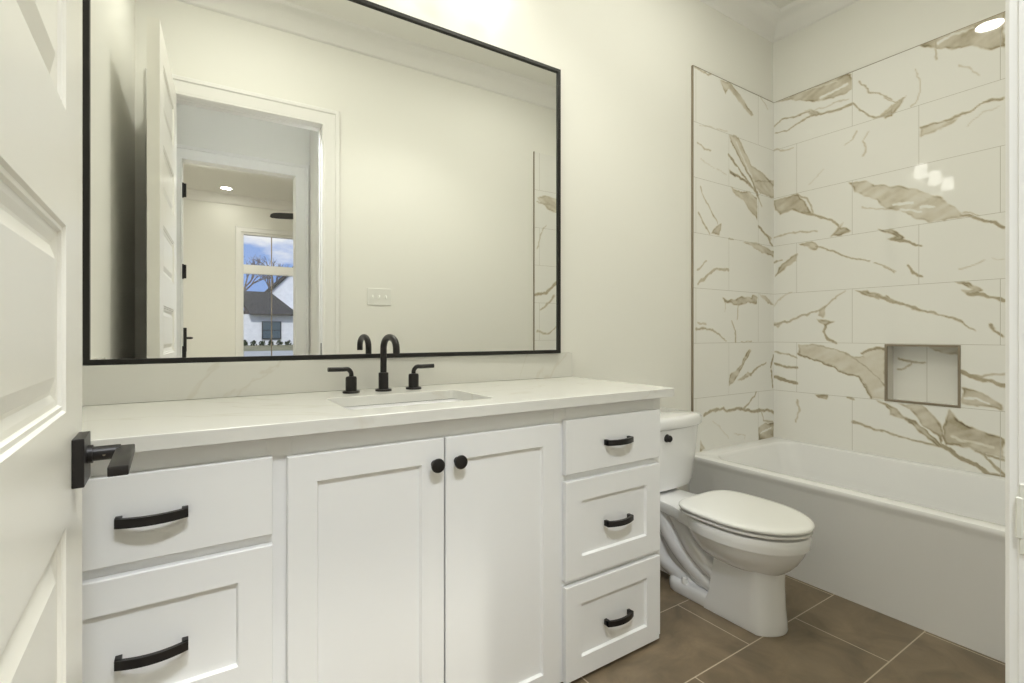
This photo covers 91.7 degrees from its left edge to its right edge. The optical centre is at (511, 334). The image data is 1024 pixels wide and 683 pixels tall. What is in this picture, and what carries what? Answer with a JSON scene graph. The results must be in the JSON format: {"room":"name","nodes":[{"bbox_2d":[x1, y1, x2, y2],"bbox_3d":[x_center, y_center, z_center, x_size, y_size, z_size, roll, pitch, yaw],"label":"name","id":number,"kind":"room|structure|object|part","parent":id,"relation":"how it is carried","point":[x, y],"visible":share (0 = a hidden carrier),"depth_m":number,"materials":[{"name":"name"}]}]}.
{"room":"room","nodes":[
{"label":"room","id":0,"kind":"room"},
{"bbox_2d":[82,0,773,491],"bbox_3d":[0.256,-0.448,2.316,3.740,3.100,0.112,0,0,-33],"label":"wall","id":1,"kind":"structure","parent":0,"point":[667,106],"depth_m":2.61,"materials":[{"name":"white paint"}]},
{"bbox_2d":[83,0,560,364],"bbox_3d":[-0.470,-0.542,1.765,1.614,1.250,0.038,0,0,-33],"label":"wall mirror","id":2,"kind":"object","parent":1,"relation":"attached to","point":[264,180],"visible":0.94,"depth_m":1.64,"materials":[{"name":"black mirror"}]},
{"bbox_2d":[82,353,571,405],"bbox_3d":[-0.464,0.138,1.780,1.746,0.107,0.020,0,0,-33],"label":"backsplash","id":3,"kind":"structure","parent":1,"relation":"attached to","point":[125,383],"depth_m":1.59,"materials":[{"name":"white stone"}]},
{"bbox_3d":[1.337,-0.401,2.957,0.808,2.156,0.001,0,0,-33],"label":"panel","id":4,"kind":"part","parent":1,"relation":"part of","materials":[{"name":"white tile"}]},
{"bbox_2d":[700,0,858,42],"bbox_3d":[0.681,-1.934,1.573,3.440,0.128,1.620,0,0,-33],"label":"trim","id":5,"kind":"structure","parent":1,"relation":"attached to","point":[764,18],"depth_m":2.99,"materials":[{"name":"white paint"}]},
{"bbox_2d":[768,0,794,8],"bbox_3d":[1.990,-2.048,-0.486,5.600,0.100,6.700,0,0,-33],"label":"ceiling","id":6,"kind":"structure","parent":0,"point":[779,3],"depth_m":2.99,"materials":[{"name":"white paint"}]},
{"bbox_2d":[561,570,1004,682],"bbox_3d":[1.029,1.152,1.131,3.740,0.100,2.940,0,0,-33],"label":"floor","id":7,"kind":"structure","parent":0,"point":[829,638],"depth_m":1.73,"materials":[{"name":"brown tile"}]},
{"bbox_2d":[82,398,659,682],"bbox_3d":[-0.315,0.663,1.536,1.724,0.878,0.590,0,0,-33],"label":"vanity cabinet","id":8,"kind":"object","parent":7,"relation":"on","point":[520,547],"visible":0.93,"depth_m":1.23,"materials":[{"name":"white paint"}]},
{"bbox_3d":[-0.693,0.618,0.957,0.116,0.018,0.036,0,0,-33],"label":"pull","id":9,"kind":"part","parent":8,"relation":"part of","materials":[{"name":"black metal"}]},
{"bbox_3d":[-0.693,0.354,0.957,0.116,0.018,0.036,0,0,-33],"label":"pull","id":10,"kind":"part","parent":8,"relation":"part of","materials":[{"name":"black metal"}]},
{"bbox_3d":[-0.710,0.616,0.978,0.432,0.310,0.018,0,0,-33],"label":"drawer","id":11,"kind":"part","parent":8,"relation":"part of","materials":[{"name":"white paint"}]},
{"bbox_3d":[-0.710,0.354,0.978,0.432,0.170,0.018,0,0,-33],"label":"drawer","id":12,"kind":"part","parent":8,"relation":"part of","materials":[{"name":"white paint"}]},
{"bbox_3d":[-0.344,0.681,1.217,0.382,0.814,0.018,0,0,-33],"label":"door","id":13,"kind":"part","parent":8,"relation":"part of","materials":[{"name":"white paint"}]},
{"bbox_2d":[82,353,673,451],"bbox_3d":[-0.309,0.153,1.544,1.746,0.138,0.584,0,0,-33],"label":"countertop","id":14,"kind":"structure","parent":8,"relation":"on","point":[149,407],"depth_m":1.45,"materials":[{"name":"white stone"}]},
{"bbox_2d":[327,334,433,393],"bbox_3d":[-0.406,0.096,1.640,0.364,0.192,0.162,0,0,-33],"label":"widespread faucet","id":15,"kind":"object","parent":14,"relation":"on","point":[413,377],"visible":1,"depth_m":1.67,"materials":[{"name":"black metal"}]},
{"bbox_3d":[-0.546,0.149,1.613,0.101,0.086,0.054,0,0,-33],"label":"handle","id":16,"kind":"part","parent":15,"relation":"part of","materials":[{"name":"black metal"}]},
{"bbox_3d":[-0.406,0.096,1.640,0.054,0.192,0.162,0,0,-33],"label":"spout","id":17,"kind":"part","parent":15,"relation":"part of","materials":[{"name":"black metal"}]},
{"bbox_3d":[-0.326,0.149,1.757,0.101,0.086,0.054,0,0,-33],"label":"handle","id":18,"kind":"part","parent":15,"relation":"part of","materials":[{"name":"black metal"}]},
{"bbox_2d":[344,399,463,409],"bbox_3d":[-0.304,0.295,1.490,0.462,0.142,0.305,0,0,-33],"label":"undermount sink","id":19,"kind":"object","parent":14,"relation":"in","point":[439,400],"visible":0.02,"depth_m":1.62,"materials":[{"name":"white ceramic"}]},
{"bbox_3d":[-0.195,0.339,1.286,0.037,0.037,0.029,0,0,-33],"label":"knob","id":20,"kind":"part","parent":8,"relation":"part of","materials":[{"name":"black metal"}]},
{"bbox_3d":[-0.140,0.339,1.322,0.037,0.037,0.029,0,0,-33],"label":"knob","id":21,"kind":"part","parent":8,"relation":"part of","materials":[{"name":"black metal"}]},
{"bbox_3d":[-0.019,0.681,1.429,0.385,0.814,0.018,0,0,-33],"label":"door","id":22,"kind":"part","parent":8,"relation":"part of","materials":[{"name":"white paint"}]},
{"bbox_3d":[0.342,0.939,1.665,0.430,0.298,0.018,0,0,-33],"label":"drawer","id":23,"kind":"part","parent":8,"relation":"part of","materials":[{"name":"white paint"}]},
{"bbox_3d":[0.342,0.616,1.665,0.430,0.310,0.018,0,0,-33],"label":"drawer","id":24,"kind":"part","parent":8,"relation":"part of","materials":[{"name":"white paint"}]},
{"bbox_3d":[0.342,0.354,1.665,0.430,0.170,0.018,0,0,-33],"label":"drawer","id":25,"kind":"part","parent":8,"relation":"part of","materials":[{"name":"white paint"}]},
{"bbox_3d":[0.360,0.942,1.644,0.116,0.018,0.036,0,0,-33],"label":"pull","id":26,"kind":"part","parent":8,"relation":"part of","materials":[{"name":"black metal"}]},
{"bbox_3d":[0.360,0.618,1.644,0.116,0.018,0.036,0,0,-33],"label":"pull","id":27,"kind":"part","parent":8,"relation":"part of","materials":[{"name":"black metal"}]},
{"bbox_3d":[0.360,0.354,1.644,0.116,0.018,0.036,0,0,-33],"label":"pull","id":28,"kind":"part","parent":8,"relation":"part of","materials":[{"name":"black metal"}]},
{"bbox_2d":[660,407,814,636],"bbox_3d":[0.815,0.740,2.106,0.500,0.726,0.854,0,0,-33],"label":"toilet","id":29,"kind":"object","parent":7,"relation":"on","point":[729,553],"visible":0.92,"depth_m":1.93,"materials":[{"name":"white ceramic"}]},
{"bbox_3d":[0.700,0.468,2.227,0.037,0.037,0.030,0,0,-33],"label":"flush lever","id":30,"kind":"part","parent":29,"relation":"part of","materials":[{"name":"black metal"}]},
{"bbox_3d":[0.653,0.575,2.355,0.474,0.281,0.256,0,0,-33],"label":"tank","id":31,"kind":"part","parent":29,"relation":"part of","materials":[{"name":"white ceramic"}]},
{"bbox_3d":[0.655,0.405,2.351,0.500,0.056,0.270,0,0,-33],"label":"tank lid","id":32,"kind":"part","parent":29,"relation":"part of","materials":[{"name":"white ceramic"}]},
{"bbox_3d":[0.922,0.714,1.942,0.370,0.008,0.455,0,0,-33],"label":"seat","id":33,"kind":"part","parent":29,"relation":"part of","materials":[{"name":"white plastic"}]},
{"bbox_3d":[0.922,0.692,1.943,0.376,0.018,0.464,0,0,-33],"label":"lid","id":34,"kind":"part","parent":29,"relation":"part of","materials":[{"name":"white plastic"}]},
{"bbox_2d":[689,437,1004,662],"bbox_3d":[1.754,0.879,2.274,0.855,0.446,1.597,0,0,-33],"label":"bathtub","id":35,"kind":"object","parent":7,"relation":"on","point":[919,545],"visible":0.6,"depth_m":2.06,"materials":[{"name":"white ceramic"}]},
{"bbox_2d":[773,0,1004,476],"bbox_3d":[2.174,-0.448,2.548,0.153,3.100,1.620,0,0,-33],"label":"wall","id":36,"kind":"structure","parent":0,"point":[889,115],"depth_m":2.64,"materials":[{"name":"white tile"}]},
{"bbox_3d":[2.094,0.206,2.542,0.013,0.306,0.314,0,0,-33],"label":"niche trim","id":37,"kind":"part","parent":36,"relation":"part of","materials":[{"name":"white tile"}]},
{"bbox_3d":[0.915,-0.448,0.694,4.290,3.100,0.131,0,0,-33],"label":"wall","id":38,"kind":"structure","parent":0,"visible":0},
{"bbox_2d":[0,0,134,682],"bbox_3d":[-0.403,-0.119,0.368,0.168,2.427,0.790,0,0,-35],"label":"door","id":39,"kind":"structure","parent":38,"relation":"in","point":[46,457],"depth_m":0.49,"materials":[{"name":"white wood"}]},
{"bbox_3d":[-0.509,0.159,0.625,0.050,0.024,0.137,0,0,-35],"label":"lever handle","id":40,"kind":"part","parent":39,"relation":"part of","materials":[{"name":"black metal"}]},
{"bbox_2d":[1005,0,1017,682],"bbox_3d":[0.143,-0.172,0.269,1.018,2.547,0.024,0,0,-33],"label":"trim","id":41,"kind":"structure","parent":38,"relation":"attached to","point":[1011,6],"depth_m":0.48,"materials":[{"name":"white paint"}]},
{"bbox_2d":[1016,0,1023,682],"bbox_3d":[0.182,-0.133,0.209,0.862,2.469,0.121,0,0,-33],"label":"trim","id":42,"kind":"structure","parent":38,"relation":"attached to","point":[1020,498],"depth_m":0.48,"materials":[{"name":"white paint"}]},
{"bbox_3d":[0.501,0.178,0.463,0.005,0.068,0.044,0,0,-33],"label":"strike plate","id":43,"kind":"part","parent":42,"relation":"part of","materials":[{"name":"white"}]}
]}

